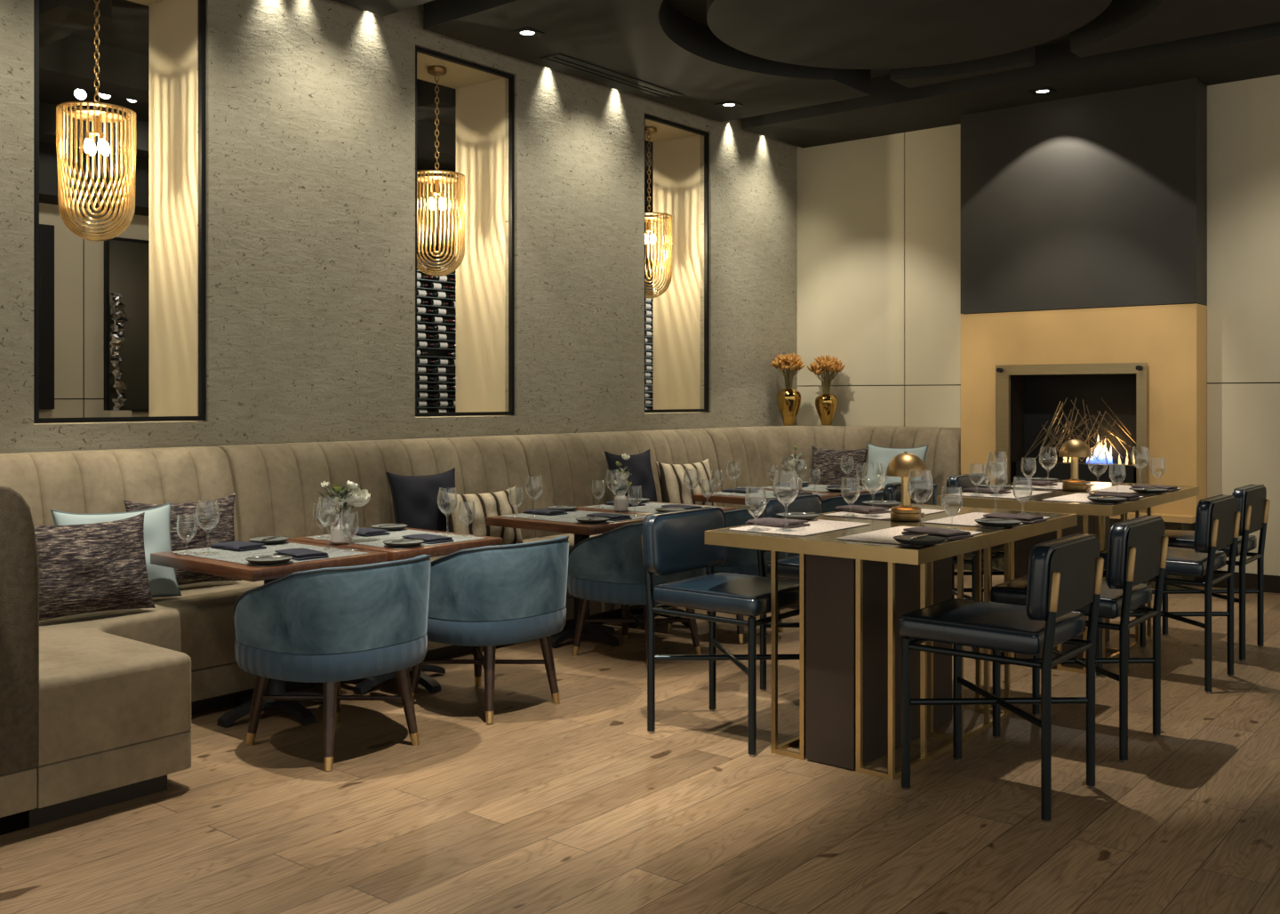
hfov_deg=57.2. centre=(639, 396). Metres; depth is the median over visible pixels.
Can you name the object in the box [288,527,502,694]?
wooden table
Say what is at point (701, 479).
water glass
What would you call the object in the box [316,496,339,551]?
wine glass
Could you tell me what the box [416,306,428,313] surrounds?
wine bottle
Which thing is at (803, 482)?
plate
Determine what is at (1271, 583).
baseboard
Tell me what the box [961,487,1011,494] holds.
napkin
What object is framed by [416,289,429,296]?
wine bottle
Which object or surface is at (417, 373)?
shelf
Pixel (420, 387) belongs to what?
wine bottle
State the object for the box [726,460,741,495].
wine glass
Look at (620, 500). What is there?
vase
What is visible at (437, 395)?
wine bottle
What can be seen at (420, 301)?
wine bottle
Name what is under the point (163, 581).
throw pillow
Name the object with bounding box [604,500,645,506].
napkin
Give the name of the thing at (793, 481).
vase
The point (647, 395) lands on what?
wine bottle
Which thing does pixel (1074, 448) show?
table lamp
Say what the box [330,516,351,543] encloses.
vase
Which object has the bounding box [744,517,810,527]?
napkin
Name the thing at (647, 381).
wine bottle
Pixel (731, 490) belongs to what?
napkin
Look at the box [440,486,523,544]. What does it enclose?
throw pillow
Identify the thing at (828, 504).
tub chair
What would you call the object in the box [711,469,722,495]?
water glass
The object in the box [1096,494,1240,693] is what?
counter stool
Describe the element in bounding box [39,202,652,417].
wall
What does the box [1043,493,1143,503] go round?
placemat
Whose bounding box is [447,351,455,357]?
wine bottle
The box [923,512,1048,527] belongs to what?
placemat
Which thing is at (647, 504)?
placemat
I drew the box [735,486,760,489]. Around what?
plate
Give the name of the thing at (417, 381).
shelf
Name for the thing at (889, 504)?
plate
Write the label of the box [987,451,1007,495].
wine glass
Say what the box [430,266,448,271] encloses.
wine bottle
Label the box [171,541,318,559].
placemat
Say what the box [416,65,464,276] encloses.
chandelier
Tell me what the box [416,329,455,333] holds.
shelf
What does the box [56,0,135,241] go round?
chandelier
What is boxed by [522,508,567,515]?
napkin
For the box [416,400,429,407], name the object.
wine bottle
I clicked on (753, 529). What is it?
water glass
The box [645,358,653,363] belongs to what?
wine bottle
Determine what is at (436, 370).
wine bottle
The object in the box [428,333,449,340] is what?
wine bottle
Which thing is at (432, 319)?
wine bottle
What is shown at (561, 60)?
ceiling vent
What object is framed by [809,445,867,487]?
throw pillow
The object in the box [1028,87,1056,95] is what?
recessed light
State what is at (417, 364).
shelf
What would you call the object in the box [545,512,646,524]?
placemat
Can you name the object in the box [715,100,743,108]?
recessed light
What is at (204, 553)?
wine glass
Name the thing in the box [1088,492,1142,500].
napkin
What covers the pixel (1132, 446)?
wine glass
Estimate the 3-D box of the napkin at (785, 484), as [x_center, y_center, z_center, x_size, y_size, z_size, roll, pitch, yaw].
[1.215,0.711,9.463,0.241,0.024,0.154,0,0,33]
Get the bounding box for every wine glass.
[195,500,219,555]
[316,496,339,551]
[437,487,457,535]
[525,475,543,518]
[605,470,621,508]
[610,473,628,514]
[683,468,699,505]
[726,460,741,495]
[773,470,799,531]
[779,456,791,488]
[792,460,807,492]
[861,462,884,517]
[907,469,933,522]
[984,461,1007,512]
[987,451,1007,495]
[1039,446,1056,487]
[1088,450,1107,475]
[1130,446,1149,479]
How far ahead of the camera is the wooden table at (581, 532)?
6.92 m
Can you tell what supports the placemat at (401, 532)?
on the wooden table at (428, 682)
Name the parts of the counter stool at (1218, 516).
leg, leg, seat, seat frame, leg, backrest, panel, leg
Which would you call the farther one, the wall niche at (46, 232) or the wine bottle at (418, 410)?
the wine bottle at (418, 410)
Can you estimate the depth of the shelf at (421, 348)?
14.48 m
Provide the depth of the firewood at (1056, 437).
9.53 m
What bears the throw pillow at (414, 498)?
on the banquette at (276, 485)
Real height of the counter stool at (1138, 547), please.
0.954 m
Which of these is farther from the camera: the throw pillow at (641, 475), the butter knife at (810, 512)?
the throw pillow at (641, 475)
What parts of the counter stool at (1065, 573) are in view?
leg, leg, seat, seat frame, leg, backrest, panel, leg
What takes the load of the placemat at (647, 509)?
on the wooden table at (636, 611)
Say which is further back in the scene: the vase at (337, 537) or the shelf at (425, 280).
the shelf at (425, 280)
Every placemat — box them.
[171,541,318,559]
[216,546,367,567]
[305,528,434,543]
[352,532,485,549]
[500,510,604,519]
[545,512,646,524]
[582,502,671,510]
[626,504,722,512]
[704,489,781,496]
[729,519,870,535]
[746,492,827,497]
[760,484,829,489]
[800,487,875,492]
[823,507,945,519]
[836,526,982,545]
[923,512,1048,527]
[952,489,1051,498]
[1011,481,1095,489]
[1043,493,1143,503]
[1091,485,1180,494]
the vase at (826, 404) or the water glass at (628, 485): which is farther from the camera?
the vase at (826, 404)
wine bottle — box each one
[416,272,428,279]
[416,280,427,287]
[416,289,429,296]
[416,298,428,304]
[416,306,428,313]
[416,315,428,321]
[416,323,428,330]
[416,332,428,338]
[416,341,430,347]
[416,349,427,355]
[416,358,430,364]
[416,366,428,373]
[416,375,430,381]
[416,384,430,390]
[416,392,430,398]
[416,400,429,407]
[416,408,430,412]
[426,299,447,305]
[427,282,447,289]
[428,275,449,281]
[428,308,448,314]
[428,316,449,322]
[428,325,448,331]
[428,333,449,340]
[428,367,448,373]
[429,291,448,297]
[429,400,450,407]
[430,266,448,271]
[430,342,450,348]
[430,359,450,365]
[430,375,449,381]
[430,384,449,390]
[430,392,450,398]
[430,408,448,412]
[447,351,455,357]
[448,285,455,290]
[448,293,455,298]
[448,301,455,307]
[448,326,455,332]
[448,359,455,365]
[449,400,455,407]
[645,297,653,302]
[645,303,652,308]
[645,310,653,315]
[645,317,653,322]
[645,324,653,329]
[645,330,653,335]
[645,344,653,350]
[645,352,653,357]
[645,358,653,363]
[645,365,653,370]
[645,372,652,377]
[645,379,653,383]
[645,385,652,391]
[645,392,653,398]
[645,400,652,405]
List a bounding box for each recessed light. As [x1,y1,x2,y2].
[510,26,544,38]
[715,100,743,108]
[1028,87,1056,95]
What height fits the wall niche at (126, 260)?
1.690 m
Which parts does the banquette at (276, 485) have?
backrest, seat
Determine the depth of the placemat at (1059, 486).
7.27 m
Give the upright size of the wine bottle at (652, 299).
0.077 m
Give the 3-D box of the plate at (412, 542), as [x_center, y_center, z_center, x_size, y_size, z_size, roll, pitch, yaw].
[-1.147,0.713,5.696,0.197,0.022,0.197,0,0,39]
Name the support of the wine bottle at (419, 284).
on the wine rack at (433, 353)
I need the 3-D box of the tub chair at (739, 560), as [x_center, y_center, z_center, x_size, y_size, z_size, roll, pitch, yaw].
[0.552,1.069,7.329,0.717,0.808,0.749,0,0,39]
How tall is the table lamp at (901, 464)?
0.310 m
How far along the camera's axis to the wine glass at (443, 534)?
6.12 m
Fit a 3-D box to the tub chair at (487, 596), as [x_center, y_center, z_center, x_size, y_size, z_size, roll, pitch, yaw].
[-0.726,1.069,5.612,0.717,0.808,0.749,0,0,39]
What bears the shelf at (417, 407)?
attached to the wine rack at (433, 353)
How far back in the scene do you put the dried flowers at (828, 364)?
10.97 m
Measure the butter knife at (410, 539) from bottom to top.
0.005 m
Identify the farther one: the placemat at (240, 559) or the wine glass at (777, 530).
the placemat at (240, 559)
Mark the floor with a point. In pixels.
(572, 805)
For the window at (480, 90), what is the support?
in the wall at (310, 104)
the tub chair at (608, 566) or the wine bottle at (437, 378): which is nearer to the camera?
the tub chair at (608, 566)
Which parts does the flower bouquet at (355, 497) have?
stem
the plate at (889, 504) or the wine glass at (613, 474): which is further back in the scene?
the wine glass at (613, 474)
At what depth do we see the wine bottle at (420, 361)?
14.29 m
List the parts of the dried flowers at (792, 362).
stem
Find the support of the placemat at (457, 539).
on the wooden table at (428, 682)
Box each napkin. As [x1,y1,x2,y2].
[210,540,266,551]
[273,547,328,559]
[351,527,389,536]
[401,533,454,543]
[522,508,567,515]
[584,512,631,520]
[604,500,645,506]
[661,504,702,509]
[721,488,758,493]
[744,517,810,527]
[774,482,808,487]
[776,490,812,494]
[826,485,862,490]
[833,504,891,513]
[901,526,973,539]
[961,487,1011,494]
[981,512,1047,523]
[1010,480,1057,486]
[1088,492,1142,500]
[1128,484,1180,491]
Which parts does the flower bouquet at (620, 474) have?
stem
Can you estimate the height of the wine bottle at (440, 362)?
0.077 m
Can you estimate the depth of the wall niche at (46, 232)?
10.85 m
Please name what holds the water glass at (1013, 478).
on the placemat at (964, 519)
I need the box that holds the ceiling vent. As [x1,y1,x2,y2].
[539,53,682,99]
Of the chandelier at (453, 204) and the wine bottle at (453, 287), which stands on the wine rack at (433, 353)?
the wine bottle at (453, 287)
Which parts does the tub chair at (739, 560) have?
leg, leg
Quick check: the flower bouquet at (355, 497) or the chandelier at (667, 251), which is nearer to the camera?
the flower bouquet at (355, 497)
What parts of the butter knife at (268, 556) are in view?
handle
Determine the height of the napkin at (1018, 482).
0.024 m
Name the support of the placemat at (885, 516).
on the table at (854, 595)
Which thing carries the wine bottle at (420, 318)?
on the wine rack at (433, 353)
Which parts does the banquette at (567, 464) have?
seat, backrest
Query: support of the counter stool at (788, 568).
on the floor
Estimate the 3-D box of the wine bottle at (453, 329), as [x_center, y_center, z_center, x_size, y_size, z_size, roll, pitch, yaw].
[-2.286,-0.843,14.768,0.077,0.077,0.304,0,0,39]
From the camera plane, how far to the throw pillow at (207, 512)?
5.89 m
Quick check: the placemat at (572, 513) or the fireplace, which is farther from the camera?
the fireplace
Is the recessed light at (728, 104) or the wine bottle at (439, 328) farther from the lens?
the wine bottle at (439, 328)
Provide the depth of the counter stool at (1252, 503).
6.77 m
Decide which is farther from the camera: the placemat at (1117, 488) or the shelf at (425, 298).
the shelf at (425, 298)
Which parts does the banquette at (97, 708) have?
panel, backrest, seat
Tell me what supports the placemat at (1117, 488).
on the table at (1092, 518)
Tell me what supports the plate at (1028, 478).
on the placemat at (1059, 486)
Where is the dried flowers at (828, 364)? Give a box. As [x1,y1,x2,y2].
[807,354,845,393]
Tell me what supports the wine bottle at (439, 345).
on the wine rack at (433, 353)
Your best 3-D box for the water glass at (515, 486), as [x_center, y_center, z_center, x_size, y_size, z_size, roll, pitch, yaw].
[-0.744,0.634,7.053,0.088,0.179,0.088,0,0,39]
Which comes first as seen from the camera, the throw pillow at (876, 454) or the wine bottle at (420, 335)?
the throw pillow at (876, 454)
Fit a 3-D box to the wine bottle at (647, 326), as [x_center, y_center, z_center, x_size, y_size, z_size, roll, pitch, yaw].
[0.073,-1.050,17.670,0.077,0.077,0.304,0,0,39]
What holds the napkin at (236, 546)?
on the placemat at (270, 548)
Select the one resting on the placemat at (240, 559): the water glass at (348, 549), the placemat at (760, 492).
the water glass at (348, 549)
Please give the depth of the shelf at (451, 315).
14.50 m
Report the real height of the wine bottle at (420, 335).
0.077 m
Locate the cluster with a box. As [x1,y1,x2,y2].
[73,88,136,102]
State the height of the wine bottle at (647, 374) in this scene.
0.077 m
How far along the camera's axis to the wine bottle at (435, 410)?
14.50 m
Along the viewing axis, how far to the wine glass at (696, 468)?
7.75 m
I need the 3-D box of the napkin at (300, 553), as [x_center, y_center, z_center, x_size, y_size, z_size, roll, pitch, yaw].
[-1.534,0.711,5.322,0.154,0.024,0.241,0,0,-44]
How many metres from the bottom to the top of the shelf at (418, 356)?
0.009 m
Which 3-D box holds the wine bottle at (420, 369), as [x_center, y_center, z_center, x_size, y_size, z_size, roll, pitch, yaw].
[-2.704,-0.324,14.255,0.077,0.077,0.304,0,0,39]
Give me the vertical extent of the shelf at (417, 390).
0.009 m
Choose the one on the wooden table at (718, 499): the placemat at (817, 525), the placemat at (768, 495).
the placemat at (768, 495)
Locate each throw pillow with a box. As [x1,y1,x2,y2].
[33,512,155,620]
[50,502,181,597]
[123,493,241,583]
[386,467,455,531]
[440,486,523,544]
[604,448,657,502]
[655,458,716,505]
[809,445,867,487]
[864,442,928,487]
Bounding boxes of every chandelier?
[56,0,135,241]
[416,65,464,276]
[645,126,671,298]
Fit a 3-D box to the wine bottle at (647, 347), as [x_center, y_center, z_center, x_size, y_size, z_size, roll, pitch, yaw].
[0.073,-0.739,17.670,0.077,0.077,0.304,0,0,39]
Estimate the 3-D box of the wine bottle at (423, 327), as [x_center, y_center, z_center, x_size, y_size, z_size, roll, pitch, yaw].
[-2.708,-0.843,14.250,0.077,0.077,0.304,0,0,39]
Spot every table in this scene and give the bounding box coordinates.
[150,539,387,727]
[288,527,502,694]
[485,509,647,647]
[576,501,735,628]
[692,488,839,505]
[704,503,1077,779]
[760,483,884,495]
[936,480,1199,673]
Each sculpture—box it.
[103,293,131,416]
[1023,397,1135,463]
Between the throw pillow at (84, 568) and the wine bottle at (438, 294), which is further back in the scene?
the wine bottle at (438, 294)
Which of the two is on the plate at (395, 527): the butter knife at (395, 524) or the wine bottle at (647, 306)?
the butter knife at (395, 524)
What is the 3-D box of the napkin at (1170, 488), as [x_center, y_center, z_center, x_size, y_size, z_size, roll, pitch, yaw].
[3.069,0.542,6.999,0.154,0.024,0.241,0,0,-45]
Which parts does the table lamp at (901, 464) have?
lamp shade, stem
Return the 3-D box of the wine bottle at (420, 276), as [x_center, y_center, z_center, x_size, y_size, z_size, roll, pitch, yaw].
[-2.695,-1.464,14.266,0.077,0.077,0.304,0,0,39]
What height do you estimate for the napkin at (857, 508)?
0.024 m
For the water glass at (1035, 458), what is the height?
0.179 m
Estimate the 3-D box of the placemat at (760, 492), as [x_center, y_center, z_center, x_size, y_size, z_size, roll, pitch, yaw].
[0.793,0.726,8.862,0.375,0.002,0.566,0,0,39]
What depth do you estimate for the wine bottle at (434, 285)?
14.45 m
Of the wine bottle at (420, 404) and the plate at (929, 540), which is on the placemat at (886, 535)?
the plate at (929, 540)
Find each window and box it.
[33,0,205,423]
[415,46,514,417]
[644,113,708,413]
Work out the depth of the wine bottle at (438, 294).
14.49 m
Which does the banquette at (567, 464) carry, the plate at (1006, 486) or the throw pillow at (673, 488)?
the throw pillow at (673, 488)
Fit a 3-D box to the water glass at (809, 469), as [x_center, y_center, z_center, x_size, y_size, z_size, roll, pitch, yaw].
[1.306,0.634,8.787,0.088,0.179,0.088,0,0,39]
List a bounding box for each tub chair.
[233,554,431,770]
[409,536,568,723]
[567,521,705,663]
[665,508,787,642]
[787,490,883,557]
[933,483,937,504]
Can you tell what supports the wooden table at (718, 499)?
on the floor
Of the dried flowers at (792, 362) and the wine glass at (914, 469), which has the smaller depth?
the wine glass at (914, 469)
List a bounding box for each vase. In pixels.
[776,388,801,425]
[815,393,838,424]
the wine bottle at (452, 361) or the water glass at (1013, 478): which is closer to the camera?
the water glass at (1013, 478)
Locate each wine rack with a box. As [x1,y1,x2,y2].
[416,251,455,410]
[645,280,653,407]
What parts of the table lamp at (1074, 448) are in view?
lamp shade, stem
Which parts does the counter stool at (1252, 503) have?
leg, leg, seat, leg, seat frame, backrest, panel, leg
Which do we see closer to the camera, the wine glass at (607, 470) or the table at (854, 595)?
the table at (854, 595)
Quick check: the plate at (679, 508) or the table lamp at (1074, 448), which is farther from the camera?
the plate at (679, 508)
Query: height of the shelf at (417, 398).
0.009 m
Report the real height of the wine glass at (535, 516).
0.247 m
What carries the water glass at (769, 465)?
on the placemat at (811, 486)
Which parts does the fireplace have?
knob, frame, burner, knob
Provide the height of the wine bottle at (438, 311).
0.077 m
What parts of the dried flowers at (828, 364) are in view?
stem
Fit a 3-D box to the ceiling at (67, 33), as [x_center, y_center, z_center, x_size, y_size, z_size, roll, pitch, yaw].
[-2.376,-2.315,10.818,3.978,0.368,19.404,0,0,39]
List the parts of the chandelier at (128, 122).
bulb, bulb, chain, bulb, bulb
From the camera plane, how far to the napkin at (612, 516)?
6.93 m
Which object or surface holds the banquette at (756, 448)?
on the floor
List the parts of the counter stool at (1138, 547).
leg, leg, seat, seat frame, leg, backrest, panel, leg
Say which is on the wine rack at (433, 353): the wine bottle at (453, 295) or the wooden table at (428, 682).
the wine bottle at (453, 295)
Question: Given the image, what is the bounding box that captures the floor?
[0,562,1279,913]
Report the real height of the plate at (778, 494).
0.022 m
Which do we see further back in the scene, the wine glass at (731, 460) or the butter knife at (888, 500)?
the wine glass at (731, 460)
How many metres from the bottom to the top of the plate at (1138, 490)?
0.022 m
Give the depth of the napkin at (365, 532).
6.13 m
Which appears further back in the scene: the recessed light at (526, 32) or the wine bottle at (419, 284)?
the wine bottle at (419, 284)
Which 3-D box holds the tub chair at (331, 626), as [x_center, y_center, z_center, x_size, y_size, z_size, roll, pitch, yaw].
[-1.274,1.069,4.939,0.717,0.808,0.749,0,0,39]
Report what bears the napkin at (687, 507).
on the placemat at (647, 509)
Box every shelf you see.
[416,270,455,276]
[416,278,455,284]
[416,287,455,292]
[416,296,455,300]
[416,304,455,308]
[416,312,455,317]
[416,321,455,325]
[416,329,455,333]
[416,338,455,341]
[416,347,455,350]
[416,355,455,358]
[416,364,455,366]
[416,373,455,374]
[416,381,455,383]
[416,390,455,391]
[416,398,455,399]
[416,407,455,407]
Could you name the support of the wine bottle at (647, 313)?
on the wine rack at (651, 391)
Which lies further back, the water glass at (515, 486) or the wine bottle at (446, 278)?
the wine bottle at (446, 278)
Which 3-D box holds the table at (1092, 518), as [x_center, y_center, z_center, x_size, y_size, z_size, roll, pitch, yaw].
[2.574,1.014,6.954,0.958,0.911,1.690,0,0,39]
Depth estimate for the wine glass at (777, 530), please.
4.85 m
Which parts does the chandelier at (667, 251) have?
chain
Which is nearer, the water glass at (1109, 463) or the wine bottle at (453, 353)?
the water glass at (1109, 463)
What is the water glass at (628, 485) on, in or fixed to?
on the placemat at (572, 519)
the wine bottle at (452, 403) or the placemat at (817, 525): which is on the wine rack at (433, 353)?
the wine bottle at (452, 403)
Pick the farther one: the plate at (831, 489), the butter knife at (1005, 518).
the plate at (831, 489)
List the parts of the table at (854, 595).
frame, floor rail, frame, frame, floor rail, frame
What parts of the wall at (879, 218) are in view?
panel, panel, panel, panel, panel, panel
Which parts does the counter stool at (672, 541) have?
leg, backrest, leg, seat frame, seat, leg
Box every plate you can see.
[245,554,292,564]
[248,536,289,543]
[370,523,407,530]
[383,538,423,547]
[546,505,577,511]
[575,516,609,523]
[628,497,649,502]
[655,507,686,511]
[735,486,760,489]
[773,493,798,496]
[776,512,819,519]
[785,480,809,483]
[825,487,851,491]
[861,500,901,507]
[893,534,946,545]
[974,518,1022,527]
[977,484,1011,488]
[1026,477,1058,481]
[1087,496,1127,503]
[1131,488,1167,493]
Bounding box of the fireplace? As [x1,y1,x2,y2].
[960,78,1207,589]
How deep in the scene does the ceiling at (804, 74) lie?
8.12 m
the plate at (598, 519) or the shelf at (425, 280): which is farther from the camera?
the shelf at (425, 280)
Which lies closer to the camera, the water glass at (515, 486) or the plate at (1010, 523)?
the plate at (1010, 523)
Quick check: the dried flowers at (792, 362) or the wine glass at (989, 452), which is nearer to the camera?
the wine glass at (989, 452)
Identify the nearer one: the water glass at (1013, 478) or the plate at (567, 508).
the water glass at (1013, 478)
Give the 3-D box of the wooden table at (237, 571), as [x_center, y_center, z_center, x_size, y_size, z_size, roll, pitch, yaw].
[-1.725,1.097,5.462,0.838,0.738,0.713,0,0,39]
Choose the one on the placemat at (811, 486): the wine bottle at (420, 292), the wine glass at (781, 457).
the wine glass at (781, 457)
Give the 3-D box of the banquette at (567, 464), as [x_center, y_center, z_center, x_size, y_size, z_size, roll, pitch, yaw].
[0.119,0.870,8.841,1.064,1.199,2.226,0,0,39]
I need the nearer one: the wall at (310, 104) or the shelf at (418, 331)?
the wall at (310, 104)
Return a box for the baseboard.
[1211,571,1279,592]
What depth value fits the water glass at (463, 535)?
6.08 m
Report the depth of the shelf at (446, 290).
14.50 m
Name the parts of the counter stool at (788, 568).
leg, seat, backrest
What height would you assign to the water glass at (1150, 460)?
0.179 m
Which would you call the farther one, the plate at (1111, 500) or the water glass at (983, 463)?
the water glass at (983, 463)
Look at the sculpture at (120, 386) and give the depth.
11.24 m
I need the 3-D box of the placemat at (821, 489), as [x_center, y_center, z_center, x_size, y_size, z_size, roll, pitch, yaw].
[1.558,0.726,9.197,0.375,0.002,0.566,0,0,39]
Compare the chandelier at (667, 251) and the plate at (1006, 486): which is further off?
the chandelier at (667, 251)
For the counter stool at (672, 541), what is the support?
on the floor
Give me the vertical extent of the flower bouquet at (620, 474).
0.262 m
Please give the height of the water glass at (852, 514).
0.179 m
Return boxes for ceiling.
[39,0,653,245]
[39,141,653,279]
[332,0,1279,148]
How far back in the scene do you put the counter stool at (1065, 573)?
4.28 m
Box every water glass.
[176,513,197,554]
[312,502,330,539]
[339,512,359,551]
[458,500,475,536]
[508,486,523,517]
[592,480,605,508]
[627,485,641,515]
[701,479,714,506]
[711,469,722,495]
[744,486,766,531]
[768,464,778,488]
[808,469,820,493]
[840,476,860,516]
[940,486,962,530]
[968,463,984,495]
[1012,478,1032,514]
[1021,457,1036,487]
[1108,463,1125,493]
[1150,459,1165,485]
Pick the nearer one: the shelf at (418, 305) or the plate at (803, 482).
the plate at (803, 482)
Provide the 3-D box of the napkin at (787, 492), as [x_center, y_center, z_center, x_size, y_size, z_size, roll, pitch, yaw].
[1.135,0.711,8.590,0.154,0.024,0.241,0,0,-44]
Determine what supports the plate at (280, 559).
on the placemat at (240, 559)
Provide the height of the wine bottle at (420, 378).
0.077 m
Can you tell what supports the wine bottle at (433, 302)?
on the wine rack at (433, 353)
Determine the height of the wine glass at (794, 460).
0.247 m
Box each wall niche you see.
[39,224,54,408]
[104,237,149,411]
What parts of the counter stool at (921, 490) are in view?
backrest, leg, seat frame, seat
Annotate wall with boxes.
[0,0,797,453]
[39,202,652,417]
[797,74,1279,581]
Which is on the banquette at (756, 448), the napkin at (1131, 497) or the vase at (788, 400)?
the vase at (788, 400)
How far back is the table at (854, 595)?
4.72 m
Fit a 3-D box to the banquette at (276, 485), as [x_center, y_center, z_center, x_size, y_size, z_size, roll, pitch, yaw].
[-1.300,0.870,7.096,1.064,1.199,2.240,0,0,39]
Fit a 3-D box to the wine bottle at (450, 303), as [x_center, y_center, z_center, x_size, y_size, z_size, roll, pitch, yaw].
[-2.280,-1.153,14.776,0.077,0.077,0.304,0,0,39]
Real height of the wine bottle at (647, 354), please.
0.077 m
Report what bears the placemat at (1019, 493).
on the table at (1092, 518)
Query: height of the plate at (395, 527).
0.022 m
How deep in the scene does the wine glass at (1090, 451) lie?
6.62 m
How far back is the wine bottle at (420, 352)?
14.26 m
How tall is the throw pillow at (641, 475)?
0.555 m
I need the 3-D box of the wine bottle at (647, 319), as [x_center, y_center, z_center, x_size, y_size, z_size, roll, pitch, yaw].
[0.078,-1.153,17.676,0.077,0.077,0.304,0,0,39]
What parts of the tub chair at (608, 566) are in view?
leg, leg, leg, leg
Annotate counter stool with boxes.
[641,506,799,756]
[754,493,823,690]
[881,480,1004,651]
[898,533,1103,822]
[944,472,1004,600]
[990,515,1168,762]
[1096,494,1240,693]
[1139,484,1269,660]
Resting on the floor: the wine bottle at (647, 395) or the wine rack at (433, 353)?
the wine rack at (433, 353)
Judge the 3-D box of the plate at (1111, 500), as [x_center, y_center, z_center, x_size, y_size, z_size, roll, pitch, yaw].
[2.453,0.544,6.171,0.197,0.022,0.197,0,0,39]
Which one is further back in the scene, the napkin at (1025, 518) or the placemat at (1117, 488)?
the placemat at (1117, 488)
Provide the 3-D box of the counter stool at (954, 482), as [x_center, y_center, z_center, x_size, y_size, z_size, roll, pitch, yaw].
[2.358,0.993,7.613,0.604,0.954,0.553,0,0,39]
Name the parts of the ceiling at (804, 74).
soffit panel, soffit panel, disc panel, soffit panel, soffit panel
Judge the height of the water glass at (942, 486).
0.179 m
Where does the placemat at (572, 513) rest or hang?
on the wooden table at (581, 532)
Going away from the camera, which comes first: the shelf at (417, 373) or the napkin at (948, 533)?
the napkin at (948, 533)
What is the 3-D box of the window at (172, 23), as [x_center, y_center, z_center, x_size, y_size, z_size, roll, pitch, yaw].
[-2.977,-1.091,6.423,0.634,2.567,1.051,0,0,39]
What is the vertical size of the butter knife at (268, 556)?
0.005 m
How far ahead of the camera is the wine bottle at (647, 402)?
17.69 m
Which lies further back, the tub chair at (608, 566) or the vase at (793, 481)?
the vase at (793, 481)
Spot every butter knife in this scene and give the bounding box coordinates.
[248,555,290,558]
[261,535,279,540]
[377,523,402,526]
[388,538,418,542]
[784,512,815,514]
[868,500,896,503]
[909,534,928,539]
[980,518,1013,520]
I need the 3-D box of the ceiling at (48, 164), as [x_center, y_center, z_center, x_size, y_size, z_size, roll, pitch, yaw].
[-4.165,-2.146,12.272,0.632,0.706,19.404,0,0,39]
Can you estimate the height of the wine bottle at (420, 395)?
0.077 m
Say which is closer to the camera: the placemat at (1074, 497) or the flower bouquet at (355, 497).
the flower bouquet at (355, 497)
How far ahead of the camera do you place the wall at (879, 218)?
10.52 m
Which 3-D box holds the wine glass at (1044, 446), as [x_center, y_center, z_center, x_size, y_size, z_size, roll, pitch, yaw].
[2.490,0.432,7.165,0.106,0.247,0.106,0,0,39]
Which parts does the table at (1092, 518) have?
frame, frame, frame, floor rail, frame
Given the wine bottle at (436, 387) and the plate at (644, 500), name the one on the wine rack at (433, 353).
the wine bottle at (436, 387)
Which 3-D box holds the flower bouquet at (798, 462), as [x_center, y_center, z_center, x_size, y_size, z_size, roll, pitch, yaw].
[1.211,0.499,9.064,0.151,0.243,0.158,0,0,39]
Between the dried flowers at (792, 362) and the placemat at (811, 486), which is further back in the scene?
the dried flowers at (792, 362)
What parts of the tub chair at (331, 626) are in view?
leg, leg, leg, leg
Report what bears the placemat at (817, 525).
on the table at (854, 595)
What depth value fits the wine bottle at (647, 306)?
17.69 m
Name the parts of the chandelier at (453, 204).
bulb, chain, bulb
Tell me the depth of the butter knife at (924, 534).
4.43 m
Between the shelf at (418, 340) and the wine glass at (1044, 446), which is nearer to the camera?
the wine glass at (1044, 446)
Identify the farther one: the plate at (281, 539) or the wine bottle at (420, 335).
the wine bottle at (420, 335)
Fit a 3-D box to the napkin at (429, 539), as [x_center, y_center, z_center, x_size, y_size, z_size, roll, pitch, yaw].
[-1.066,0.711,5.893,0.241,0.024,0.154,0,0,43]
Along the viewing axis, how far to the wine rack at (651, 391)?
17.84 m
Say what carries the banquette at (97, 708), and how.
on the floor
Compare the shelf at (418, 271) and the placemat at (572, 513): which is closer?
the placemat at (572, 513)
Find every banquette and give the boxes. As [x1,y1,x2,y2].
[0,446,311,834]
[209,435,612,687]
[509,428,722,617]
[701,425,960,509]
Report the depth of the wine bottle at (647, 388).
17.68 m
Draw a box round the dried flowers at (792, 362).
[770,352,805,388]
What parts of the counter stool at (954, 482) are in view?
leg, backrest, leg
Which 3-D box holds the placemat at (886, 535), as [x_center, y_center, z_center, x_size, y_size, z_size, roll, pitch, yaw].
[1.087,0.557,4.715,0.368,0.002,0.573,0,0,39]
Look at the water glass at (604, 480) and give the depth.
7.63 m
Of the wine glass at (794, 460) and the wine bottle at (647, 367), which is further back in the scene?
the wine bottle at (647, 367)
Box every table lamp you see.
[886,451,927,520]
[1058,438,1091,490]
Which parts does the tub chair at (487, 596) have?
leg, leg, leg, leg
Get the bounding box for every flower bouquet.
[314,480,370,517]
[612,453,633,490]
[787,445,806,473]
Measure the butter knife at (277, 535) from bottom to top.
0.005 m
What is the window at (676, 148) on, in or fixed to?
in the wall at (310, 104)
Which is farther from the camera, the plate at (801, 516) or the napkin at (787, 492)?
the napkin at (787, 492)
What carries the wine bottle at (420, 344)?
on the wine rack at (433, 353)

